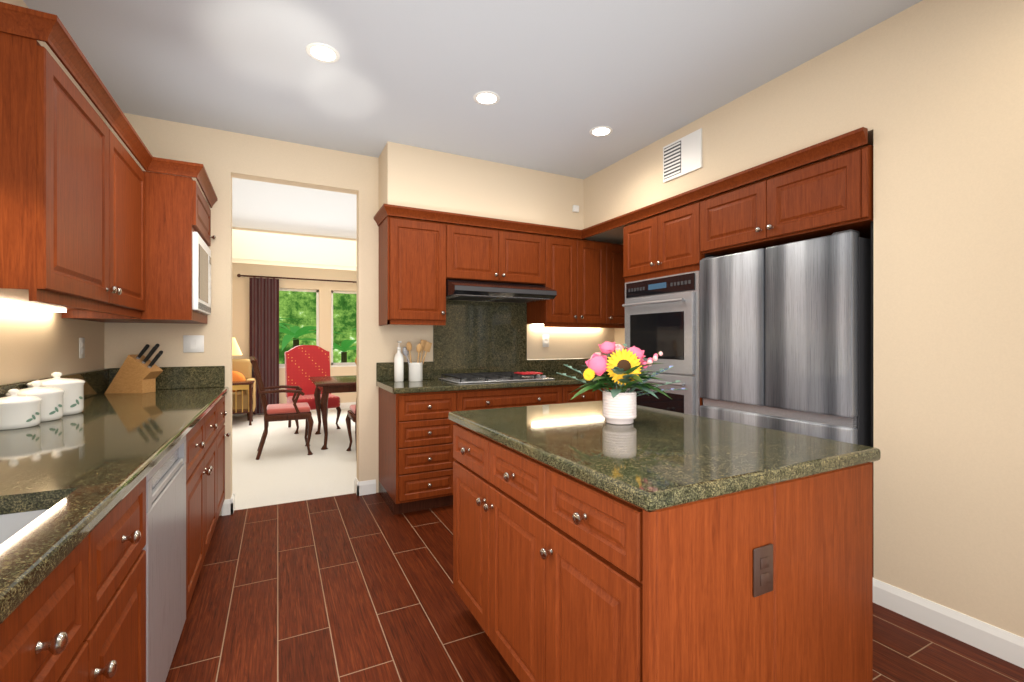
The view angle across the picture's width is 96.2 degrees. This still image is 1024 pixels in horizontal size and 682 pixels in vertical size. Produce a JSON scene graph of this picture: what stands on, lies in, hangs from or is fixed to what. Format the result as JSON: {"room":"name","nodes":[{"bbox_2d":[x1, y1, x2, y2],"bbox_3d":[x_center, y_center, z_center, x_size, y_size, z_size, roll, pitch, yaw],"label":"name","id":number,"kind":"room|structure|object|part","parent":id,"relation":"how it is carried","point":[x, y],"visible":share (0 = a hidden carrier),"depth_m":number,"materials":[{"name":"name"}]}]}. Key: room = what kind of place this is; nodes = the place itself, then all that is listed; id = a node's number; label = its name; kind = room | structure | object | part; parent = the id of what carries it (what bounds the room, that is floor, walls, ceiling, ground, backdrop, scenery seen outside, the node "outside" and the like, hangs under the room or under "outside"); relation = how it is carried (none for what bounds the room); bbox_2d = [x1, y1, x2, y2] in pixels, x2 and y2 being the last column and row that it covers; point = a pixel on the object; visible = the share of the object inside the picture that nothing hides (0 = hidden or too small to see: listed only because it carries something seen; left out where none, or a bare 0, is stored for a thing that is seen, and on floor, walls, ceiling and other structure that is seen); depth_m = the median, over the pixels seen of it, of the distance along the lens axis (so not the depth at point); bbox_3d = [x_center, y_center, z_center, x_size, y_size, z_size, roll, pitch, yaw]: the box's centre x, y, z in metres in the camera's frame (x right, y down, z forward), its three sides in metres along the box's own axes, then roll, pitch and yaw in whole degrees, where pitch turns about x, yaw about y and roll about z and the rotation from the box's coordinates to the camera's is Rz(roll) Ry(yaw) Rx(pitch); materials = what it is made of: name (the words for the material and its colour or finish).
{"room":"kitchen","nodes":[
{"label":"kitchen","id":0,"kind":"room"},
{"bbox_2d":[0,0,103,384],"bbox_3d":[-1.235,-0.130,0.056,0.150,2.740,6.720,0,0,-27],"label":"wall","id":1,"kind":"structure","parent":0,"point":[36,344],"depth_m":2.21,"materials":[{"name":"beige paint"}]},
{"bbox_2d":[0,368,107,397],"bbox_3d":[-1.479,0.251,0.732,0.027,0.150,5.048,0,0,-27],"label":"backsplash","id":2,"kind":"structure","parent":1,"relation":"attached to","point":[96,381],"depth_m":2.65,"materials":[{"name":"green stone"}]},
{"bbox_2d":[0,32,147,315],"bbox_3d":[-1.899,-0.549,1.911,0.348,0.778,1.230,0,0,-27],"label":"upper cabinet","id":3,"kind":"object","parent":1,"relation":"attached to","point":[98,223],"depth_m":1.58,"materials":[{"name":"brown wood"}]},
{"bbox_2d":[0,2,39,40],"bbox_3d":[-1.618,-0.974,1.341,0.330,0.072,0.040,0,0,-27],"label":"crown molding","id":4,"kind":"structure","parent":3,"relation":"attached to","point":[15,20],"depth_m":1.40,"materials":[{"name":"brown wood"}]},
{"bbox_2d":[36,10,159,172],"bbox_3d":[-1.717,-0.974,1.982,0.040,0.072,1.270,0,0,-27],"label":"crown molding","id":5,"kind":"structure","parent":3,"relation":"attached to","point":[50,30],"depth_m":1.72,"materials":[{"name":"brown wood"}]},
{"bbox_2d":[79,338,84,357],"bbox_3d":[-2.452,0.040,2.623,0.008,0.118,0.075,0,0,-27],"label":"outlet","id":6,"kind":"object","parent":1,"relation":"attached to","point":[81,347],"visible":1,"depth_m":2.61,"materials":[{"name":"white plastic"}]},
{"bbox_2d":[148,172,211,251],"bbox_3d":[-2.228,-0.788,2.810,0.578,0.299,0.666,0,0,-27],"label":"upper cabinet","id":7,"kind":"object","parent":1,"relation":"attached to","point":[177,206],"depth_m":2.60,"materials":[{"name":"brown wood"}]},
{"bbox_2d":[192,231,210,314],"bbox_3d":[-2.210,-0.407,2.819,0.558,0.455,0.602,0,0,-27],"label":"microwave","id":8,"kind":"object","parent":7,"relation":"in","point":[201,277],"visible":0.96,"depth_m":2.79,"materials":[{"name":"white plastic"}]},
{"bbox_2d":[188,162,217,207],"bbox_3d":[-1.943,-0.974,2.932,0.040,0.072,0.708,0,0,-27],"label":"crown molding","id":9,"kind":"structure","parent":7,"relation":"attached to","point":[195,170],"depth_m":2.76,"materials":[{"name":"brown wood"}]},
{"bbox_2d":[232,408,356,509],"bbox_3d":[-1.919,1.270,6.300,6.400,0.060,5.130,0,0,-27],"label":"floor","id":10,"kind":"structure","parent":0,"point":[285,468],"depth_m":4.69,"materials":[{"name":"beige carpet"}]},
{"bbox_2d":[232,380,254,424],"bbox_3d":[-4.162,0.924,6.802,0.600,0.629,0.440,0,0,-27],"label":"side table","id":11,"kind":"object","parent":10,"relation":"on","point":[241,385],"visible":0.42,"depth_m":6.74,"materials":[{"name":"brown wood"}]},
{"bbox_2d":[232,338,241,381],"bbox_3d":[-4.206,0.279,6.779,0.400,0.660,0.400,0,0,-27],"label":"table lamp","id":12,"kind":"object","parent":11,"relation":"on","point":[236,349],"visible":0.1,"depth_m":6.75,"materials":[{"name":"beige fabric"}]},
{"bbox_2d":[232,359,255,420],"bbox_3d":[-4.536,0.764,7.184,0.920,0.949,0.540,0,0,-27],"label":"armchair","id":13,"kind":"object","parent":10,"relation":"on","point":[241,369],"visible":0.12,"depth_m":7.23,"materials":[{"name":"gold fabric"}]},
{"bbox_2d":[249,356,313,459],"bbox_3d":[-2.553,0.707,5.096,0.622,1.087,0.540,0,0,-27],"label":"dining chair","id":14,"kind":"object","parent":10,"relation":"on","point":[294,410],"visible":1,"depth_m":4.93,"materials":[{"name":"brown wood"}]},
{"bbox_2d":[284,345,340,433],"bbox_3d":[-2.851,0.655,6.563,0.620,1.190,0.696,0,0,-37],"label":"chair","id":15,"kind":"object","parent":10,"relation":"on","point":[304,364],"visible":0.81,"depth_m":6.66,"materials":[{"name":"red fabric"}]},
{"bbox_2d":[310,375,356,449],"bbox_3d":[-1.607,0.869,6.083,1.900,0.779,1.150,0,0,-27],"label":"dining table","id":16,"kind":"object","parent":10,"relation":"on","point":[325,385],"visible":0.48,"depth_m":5.34,"materials":[{"name":"brown wood"}]},
{"bbox_2d":[346,395,356,460],"bbox_3d":[-1.509,0.707,5.055,0.540,1.087,0.622,0,0,-27],"label":"dining chair","id":17,"kind":"object","parent":10,"relation":"on","point":[351,414],"visible":0.25,"depth_m":5.04,"materials":[{"name":"brown wood"}]},
{"bbox_2d":[232,263,356,403],"bbox_3d":[-3.050,-0.130,8.519,6.100,2.740,0.150,0,0,-27],"label":"wall","id":18,"kind":"structure","parent":0,"point":[240,310],"depth_m":8.06,"materials":[{"name":"beige paint"}]},
{"bbox_2d":[232,402,355,415],"bbox_3d":[-3.013,1.185,8.446,6.100,0.110,0.014,0,0,-27],"label":"baseboard","id":19,"kind":"structure","parent":18,"relation":"attached to","point":[342,405],"depth_m":8.40,"materials":[{"name":"white wood"}]},
{"bbox_2d":[237,274,356,282],"bbox_3d":[-2.964,-1.080,8.406,3.550,0.060,0.128,0,0,-27],"label":"curtain rod","id":20,"kind":"object","parent":18,"relation":"attached to","point":[239,275],"visible":0.48,"depth_m":7.94,"materials":[{"name":"brown wood"}]},
{"bbox_2d":[249,277,278,413],"bbox_3d":[-4.172,0.080,7.748,0.440,2.280,0.075,0,0,-27],"label":"curtain","id":21,"kind":"object","parent":20,"relation":"hanging from","point":[264,322],"visible":0.81,"depth_m":7.75,"materials":[{"name":"purple fabric"}]},
{"bbox_2d":[279,288,318,367],"bbox_3d":[-3.823,-0.225,8.097,0.780,1.390,0.120,0,0,-27],"label":"window","id":22,"kind":"structure","parent":18,"relation":"in","point":[280,289],"depth_m":8.27,"materials":[{"name":"white wood"}]},
{"bbox_2d":[331,291,356,366],"bbox_3d":[-2.950,-0.225,8.542,0.780,1.390,0.120,0,0,-27],"label":"window","id":23,"kind":"structure","parent":18,"relation":"in","point":[349,364],"depth_m":8.39,"materials":[{"name":"white wood"}]},
{"bbox_2d":[104,113,613,515],"bbox_3d":[-0.737,-0.130,4.013,4.330,2.740,0.120,0,0,-27],"label":"wall","id":24,"kind":"structure","parent":0,"point":[223,157],"depth_m":3.43,"materials":[{"name":"beige paint"}]},
{"bbox_2d":[108,366,223,389],"bbox_3d":[-2.323,0.251,3.120,0.636,0.150,0.026,0,0,-27],"label":"backsplash","id":25,"kind":"structure","parent":24,"relation":"attached to","point":[171,378],"depth_m":3.15,"materials":[{"name":"green stone"}]},
{"bbox_2d":[183,335,203,352],"bbox_3d":[-2.208,0.020,3.188,0.120,0.120,0.009,0,0,-27],"label":"switch plate","id":26,"kind":"object","parent":24,"relation":"attached to","point":[193,343],"visible":1,"depth_m":3.18,"materials":[{"name":"white plastic"}]},
{"bbox_2d":[222,493,234,513],"bbox_3d":[-2.759,1.185,3.041,1.584,0.110,0.044,0,0,-27],"label":"baseboard","id":27,"kind":"structure","parent":24,"relation":"attached to","point":[228,506],"depth_m":3.28,"materials":[{"name":"white wood"}]},
{"bbox_2d":[354,478,375,493],"bbox_3d":[0.307,1.185,4.603,3.594,0.110,0.044,0,0,-27],"label":"baseboard","id":28,"kind":"structure","parent":24,"relation":"attached to","point":[369,486],"depth_m":3.71,"materials":[{"name":"white wood"}]},
{"bbox_2d":[379,216,446,323],"bbox_3d":[-0.805,-0.548,3.702,0.455,0.778,0.368,0,0,-27],"label":"upper cabinet","id":29,"kind":"object","parent":24,"relation":"attached to","point":[421,262],"depth_m":3.54,"materials":[{"name":"brown wood"}]},
{"bbox_2d":[374,209,385,225],"bbox_3d":[-1.029,-0.974,3.594,0.040,0.072,0.358,0,0,-27],"label":"crown molding","id":30,"kind":"structure","parent":29,"relation":"attached to","point":[378,220],"depth_m":3.64,"materials":[{"name":"brown wood"}]},
{"bbox_2d":[376,300,608,379],"bbox_3d":[-0.007,-0.016,4.301,2.464,0.682,0.026,0,0,-27],"label":"backsplash","id":31,"kind":"structure","parent":24,"relation":"attached to","point":[476,336],"depth_m":4.15,"materials":[{"name":"green stone"}]},
{"bbox_2d":[447,223,546,284],"bbox_3d":[-0.193,-0.720,4.014,0.919,0.436,0.368,0,0,-27],"label":"upper cabinet","id":32,"kind":"object","parent":24,"relation":"attached to","point":[473,253],"depth_m":3.84,"materials":[{"name":"brown wood"}]},
{"bbox_2d":[380,204,583,238],"bbox_3d":[-0.169,-0.974,3.797,1.757,0.072,0.040,0,0,-27],"label":"crown molding","id":33,"kind":"structure","parent":32,"relation":"attached to","point":[386,209],"depth_m":3.72,"materials":[{"name":"brown wood"}]},
{"bbox_2d":[446,279,556,302],"bbox_3d":[-0.146,-0.426,3.920,0.910,0.144,0.522,0,0,-27],"label":"range hood","id":34,"kind":"object","parent":32,"relation":"attached to","point":[466,290],"visible":0.92,"depth_m":3.74,"materials":[{"name":"black"}]},
{"bbox_2d":[543,335,548,346],"bbox_3d":[0.331,0.000,4.483,0.075,0.118,0.008,0,0,-27],"label":"outlet","id":35,"kind":"object","parent":24,"relation":"attached to","point":[545,340],"visible":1,"depth_m":4.48,"materials":[{"name":"white plastic"}]},
{"bbox_2d":[527,236,606,327],"bbox_3d":[0.515,-0.548,4.375,0.671,0.778,0.368,0,0,-27],"label":"upper cabinet","id":36,"kind":"object","parent":24,"relation":"attached to","point":[576,268],"depth_m":4.21,"materials":[{"name":"brown wood"}]},
{"bbox_2d":[603,243,624,327],"bbox_3d":[0.991,-0.548,4.617,0.398,0.778,0.368,0,0,-27],"label":"upper cabinet","id":37,"kind":"object","parent":24,"relation":"attached to","point":[615,279],"depth_m":4.41,"materials":[{"name":"brown wood"}]},
{"bbox_2d":[23,0,921,238],"bbox_3d":[-0.405,-1.550,3.329,6.400,0.100,11.800,0,0,-27],"label":"ceiling","id":38,"kind":"structure","parent":0,"point":[561,78],"depth_m":2.53,"materials":[{"name":"paint"}]},
{"bbox_2d":[232,227,356,270],"bbox_3d":[-2.267,-1.295,6.982,6.100,0.410,0.400,0,0,-27],"label":"wall","id":39,"kind":"structure","parent":38,"relation":"attached to","point":[262,247],"depth_m":6.38,"materials":[{"name":"beige paint"}]},
{"bbox_2d":[306,43,339,62],"bbox_3d":[-0.984,-1.497,2.394,0.166,0.006,0.166,0,0,-27],"label":"recessed light","id":40,"kind":"object","parent":38,"relation":"in","point":[323,52],"visible":1,"depth_m":2.38,"materials":[{"name":"white"}]},
{"bbox_2d":[473,91,499,104],"bbox_3d":[-0.156,-1.497,2.839,0.166,0.006,0.166,0,0,-27],"label":"recessed light","id":41,"kind":"object","parent":38,"relation":"in","point":[487,97],"visible":1,"depth_m":2.83,"materials":[{"name":"white"}]},
{"bbox_2d":[589,126,612,136],"bbox_3d":[0.637,-1.497,3.288,0.166,0.006,0.166,0,0,-27],"label":"recessed light","id":42,"kind":"object","parent":38,"relation":"in","point":[602,131],"visible":1,"depth_m":3.28,"materials":[{"name":"white"}]},
{"bbox_2d":[379,141,622,243],"bbox_3d":[0.076,-1.255,4.163,2.445,0.490,0.350,0,0,-27],"label":"soffit","id":43,"kind":"structure","parent":0,"point":[418,177],"depth_m":3.79,"materials":[{"name":"beige paint"}]},
{"bbox_2d":[572,205,578,212],"bbox_3d":[0.584,-1.210,4.207,0.060,0.060,0.030,0,0,-27],"label":"detector","id":44,"kind":"object","parent":43,"relation":"attached to","point":[575,208],"visible":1,"depth_m":4.19,"materials":[{"name":"white plastic"}]},
{"bbox_2d":[165,492,1023,681],"bbox_3d":[0.706,1.270,1.016,4.480,0.060,6.670,0,0,-27],"label":"floor","id":45,"kind":"structure","parent":0,"point":[353,587],"depth_m":2.08,"materials":[{"name":"brown tile"}]},
{"bbox_2d":[0,494,127,681],"bbox_3d":[-0.976,0.468,0.586,0.537,0.204,0.830,0,0,-27],"label":"base cabinet","id":46,"kind":"object","parent":45,"relation":"on","point":[72,545],"depth_m":0.81,"materials":[{"name":"brown wood"}]},
{"bbox_2d":[0,386,227,509],"bbox_3d":[-1.764,0.346,2.018,0.686,0.040,2.498,0,0,-27],"label":"countertop","id":47,"kind":"structure","parent":46,"relation":"on","point":[111,446],"depth_m":1.45,"materials":[{"name":"green stone"}]},
{"bbox_2d":[0,389,41,429],"bbox_3d":[-1.885,0.253,1.739,0.153,0.144,0.153,0,0,-27],"label":"canister","id":48,"kind":"object","parent":47,"relation":"on","point":[17,411],"visible":0.98,"depth_m":1.71,"materials":[{"name":"white ceramic"}]},
{"bbox_2d":[6,381,64,421],"bbox_3d":[-1.949,0.244,1.883,0.170,0.162,0.170,0,0,-27],"label":"medium canister","id":49,"kind":"object","parent":47,"relation":"on","point":[52,405],"visible":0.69,"depth_m":1.86,"materials":[{"name":"white ceramic"}]},
{"bbox_2d":[26,372,84,415],"bbox_3d":[-2.020,0.232,2.040,0.187,0.187,0.187,0,0,-27],"label":"canister","id":50,"kind":"object","parent":47,"relation":"on","point":[73,399],"visible":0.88,"depth_m":2.02,"materials":[{"name":"white ceramic"}]},
{"bbox_2d":[104,344,162,393],"bbox_3d":[-2.357,0.171,2.893,0.324,0.309,0.105,0,0,0],"label":"knife block","id":51,"kind":"object","parent":47,"relation":"on","point":[140,373],"visible":1,"depth_m":2.84,"materials":[{"name":"brown wood"}]},
{"bbox_2d":[68,586,127,681],"bbox_3d":[-1.032,0.920,0.557,0.663,0.640,0.830,0,0,-27],"label":"base cabinet","id":52,"kind":"object","parent":45,"relation":"on","point":[106,660],"depth_m":1.03,"materials":[{"name":"brown wood"}]},
{"bbox_2d":[128,486,143,681],"bbox_3d":[-1.291,0.804,1.042,0.643,0.872,0.268,0,0,-27],"label":"base cabinet","id":53,"kind":"object","parent":45,"relation":"on","point":[136,503],"depth_m":1.22,"materials":[{"name":"brown wood"}]},
{"bbox_2d":[144,406,219,657],"bbox_3d":[-1.867,0.804,2.196,0.663,0.872,1.044,0,0,-27],"label":"base cabinet","id":54,"kind":"object","parent":45,"relation":"on","point":[203,445],"depth_m":2.21,"materials":[{"name":"brown wood"}]},
{"bbox_2d":[143,435,185,681],"bbox_3d":[-1.459,0.806,1.462,0.607,0.868,0.622,0,0,-27],"label":"dishwasher","id":55,"kind":"object","parent":54,"relation":"in","point":[164,548],"visible":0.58,"depth_m":1.53,"materials":[{"name":"grey metal"}]},
{"bbox_2d":[220,398,227,511],"bbox_3d":[-2.223,0.804,2.893,0.663,0.872,0.522,0,0,-27],"label":"base cabinet","id":56,"kind":"object","parent":45,"relation":"on","point":[223,413],"depth_m":3.14,"materials":[{"name":"brown wood"}]},
{"bbox_2d":[379,388,459,514],"bbox_3d":[-0.749,0.804,3.580,0.446,0.872,0.638,0,0,-27],"label":"base cabinet","id":57,"kind":"object","parent":45,"relation":"on","point":[416,458],"depth_m":3.31,"materials":[{"name":"brown wood"}]},
{"bbox_2d":[376,372,598,395],"bbox_3d":[0.137,0.346,4.018,2.464,0.040,0.662,0,0,-27],"label":"countertop","id":58,"kind":"structure","parent":57,"relation":"on","point":[397,388],"depth_m":3.53,"materials":[{"name":"green stone"}]},
{"bbox_2d":[394,341,403,381],"bbox_3d":[-0.907,0.163,3.692,0.076,0.324,0.082,0,0,-27],"label":"soap bottle","id":59,"kind":"object","parent":58,"relation":"on","point":[398,367],"visible":1,"depth_m":3.66,"materials":[{"name":"white ceramic"}]},
{"bbox_2d":[402,340,431,381],"bbox_3d":[-0.761,0.156,3.717,0.240,0.337,0.142,0,0,-27],"label":"utensil crock","id":60,"kind":"object","parent":58,"relation":"on","point":[415,371],"visible":1,"depth_m":3.68,"materials":[{"name":"white ceramic"}]},
{"bbox_2d":[438,372,554,383],"bbox_3d":[-0.136,0.302,3.901,0.860,0.045,0.505,0,0,-27],"label":"cooktop","id":61,"kind":"object","parent":58,"relation":"in","point":[481,377],"visible":0.94,"depth_m":3.76,"materials":[{"name":"silver metal"}]},
{"bbox_2d":[514,371,542,374],"bbox_3d":[0.138,0.271,3.903,0.190,0.016,0.170,0,0,-27],"label":"trivet","id":62,"kind":"object","parent":61,"relation":"on","point":[527,373],"visible":1,"depth_m":3.85,"materials":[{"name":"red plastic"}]},
{"bbox_2d":[460,384,563,410],"bbox_3d":[-0.137,0.804,3.892,0.929,0.872,0.638,0,0,-27],"label":"base cabinet","id":63,"kind":"object","parent":45,"relation":"on","point":[487,398],"depth_m":3.60,"materials":[{"name":"brown wood"}]},
{"bbox_2d":[564,384,603,402],"bbox_3d":[0.451,0.804,4.191,0.389,0.872,0.638,0,0,-27],"label":"base cabinet","id":64,"kind":"object","parent":45,"relation":"on","point":[597,395],"depth_m":3.90,"materials":[{"name":"brown wood"}]},
{"bbox_2d":[448,417,879,681],"bbox_3d":[0.395,0.804,1.742,0.934,0.872,1.255,0,0,-27],"label":"kitchen island","id":65,"kind":"object","parent":45,"relation":"on","point":[590,544],"depth_m":1.23,"materials":[{"name":"brown wood"}]},
{"bbox_2d":[448,401,880,508],"bbox_3d":[0.415,0.346,1.763,0.940,0.040,1.295,0,0,-27],"label":"island countertop","id":66,"kind":"structure","parent":65,"relation":"on","point":[663,457],"depth_m":1.39,"materials":[{"name":"green stone"}]},
{"bbox_2d":[558,341,687,424],"bbox_3d":[0.450,0.162,1.849,0.494,0.326,0.330,0,0,-27],"label":"flower vase","id":67,"kind":"object","parent":66,"relation":"on","point":[621,366],"visible":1,"depth_m":1.79,"materials":[{"name":"white ceramic"}]},
{"bbox_3d":[0.691,0.804,1.199,0.900,0.872,0.020,0,0,-27],"label":"panel","id":68,"kind":"part","parent":65,"relation":"part of","materials":[{"name":"brown wood"}]},
{"bbox_2d":[753,544,772,597],"bbox_3d":[0.631,0.575,1.152,0.075,0.120,0.008,0,0,-27],"label":"outlet","id":69,"kind":"object","parent":65,"relation":"attached to","point":[762,570],"visible":1,"depth_m":1.15,"materials":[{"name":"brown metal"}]},
{"bbox_2d":[700,230,870,446],"bbox_3d":[1.736,0.347,2.781,0.662,1.785,0.910,0,0,-27],"label":"fridge","id":70,"kind":"object","parent":45,"relation":"on","point":[785,337],"visible":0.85,"depth_m":2.48,"materials":[{"name":"grey metal"}]},
{"bbox_2d":[584,27,872,236],"bbox_3d":[1.484,-1.255,3.377,0.650,0.490,2.330,0,0,-27],"label":"soffit","id":71,"kind":"structure","parent":0,"point":[826,95],"depth_m":2.71,"materials":[{"name":"beige paint"}]},
{"bbox_2d":[663,128,701,182],"bbox_3d":[1.188,-1.290,3.220,0.016,0.260,0.340,0,0,-27],"label":"air vent grille","id":72,"kind":"object","parent":71,"relation":"attached to","point":[682,156],"visible":1,"depth_m":3.20,"materials":[{"name":"white plastic"}]},
{"bbox_2d":[614,0,1023,637],"bbox_3d":[2.361,-0.130,1.820,0.800,2.740,6.600,0,0,-27],"label":"wall","id":73,"kind":"structure","parent":0,"point":[948,296],"depth_m":1.94,"materials":[{"name":"beige paint"}]},
{"bbox_2d":[623,201,706,282],"bbox_3d":[1.376,-0.706,3.552,0.678,0.463,0.760,0,0,-27],"label":"upper cabinet","id":74,"kind":"object","parent":73,"relation":"attached to","point":[667,243],"depth_m":3.35,"materials":[{"name":"brown wood"}]},
{"bbox_2d":[622,271,699,415],"bbox_3d":[1.329,0.182,3.528,0.724,1.308,0.740,0,0,-27],"label":"wall oven","id":75,"kind":"object","parent":74,"relation":"in","point":[662,314],"visible":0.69,"depth_m":3.27,"materials":[{"name":"grey metal"}]},
{"bbox_2d":[699,145,872,256],"bbox_3d":[1.772,-0.759,2.776,0.678,0.358,0.978,0,0,-27],"label":"upper cabinet","id":76,"kind":"object","parent":73,"relation":"attached to","point":[828,196],"depth_m":2.51,"materials":[{"name":"brown wood"}]},
{"bbox_2d":[580,127,867,237],"bbox_3d":[1.152,-0.974,3.202,0.040,0.072,2.300,0,0,-27],"label":"crown molding","id":77,"kind":"structure","parent":76,"relation":"attached to","point":[856,138],"depth_m":2.72,"materials":[{"name":"brown wood"}]},
{"bbox_2d":[873,578,1023,667],"bbox_3d":[2.574,1.185,0.517,0.024,0.110,3.784,0,0,-27],"label":"baseboard","id":78,"kind":"structure","parent":73,"relation":"attached to","point":[991,639],"depth_m":1.92,"materials":[{"name":"white wood"}]},
{"label":"outside","id":79,"kind":"structure","parent":0,"visible":0},
{"bbox_2d":[279,291,356,363],"bbox_3d":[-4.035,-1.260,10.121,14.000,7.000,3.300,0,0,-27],"label":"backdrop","id":80,"kind":"structure","parent":79,"point":[300,307],"depth_m":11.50,"materials":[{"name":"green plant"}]},
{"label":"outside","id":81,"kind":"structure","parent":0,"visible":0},
{"bbox_2d":[279,318,356,362],"bbox_3d":[-4.252,0.360,10.127,5.341,1.760,2.805,0,0,-27],"label":"palms","id":82,"kind":"object","parent":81,"point":[295,332],"visible":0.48,"depth_m":9.84,"materials":[{"name":"green plant"}]}
]}

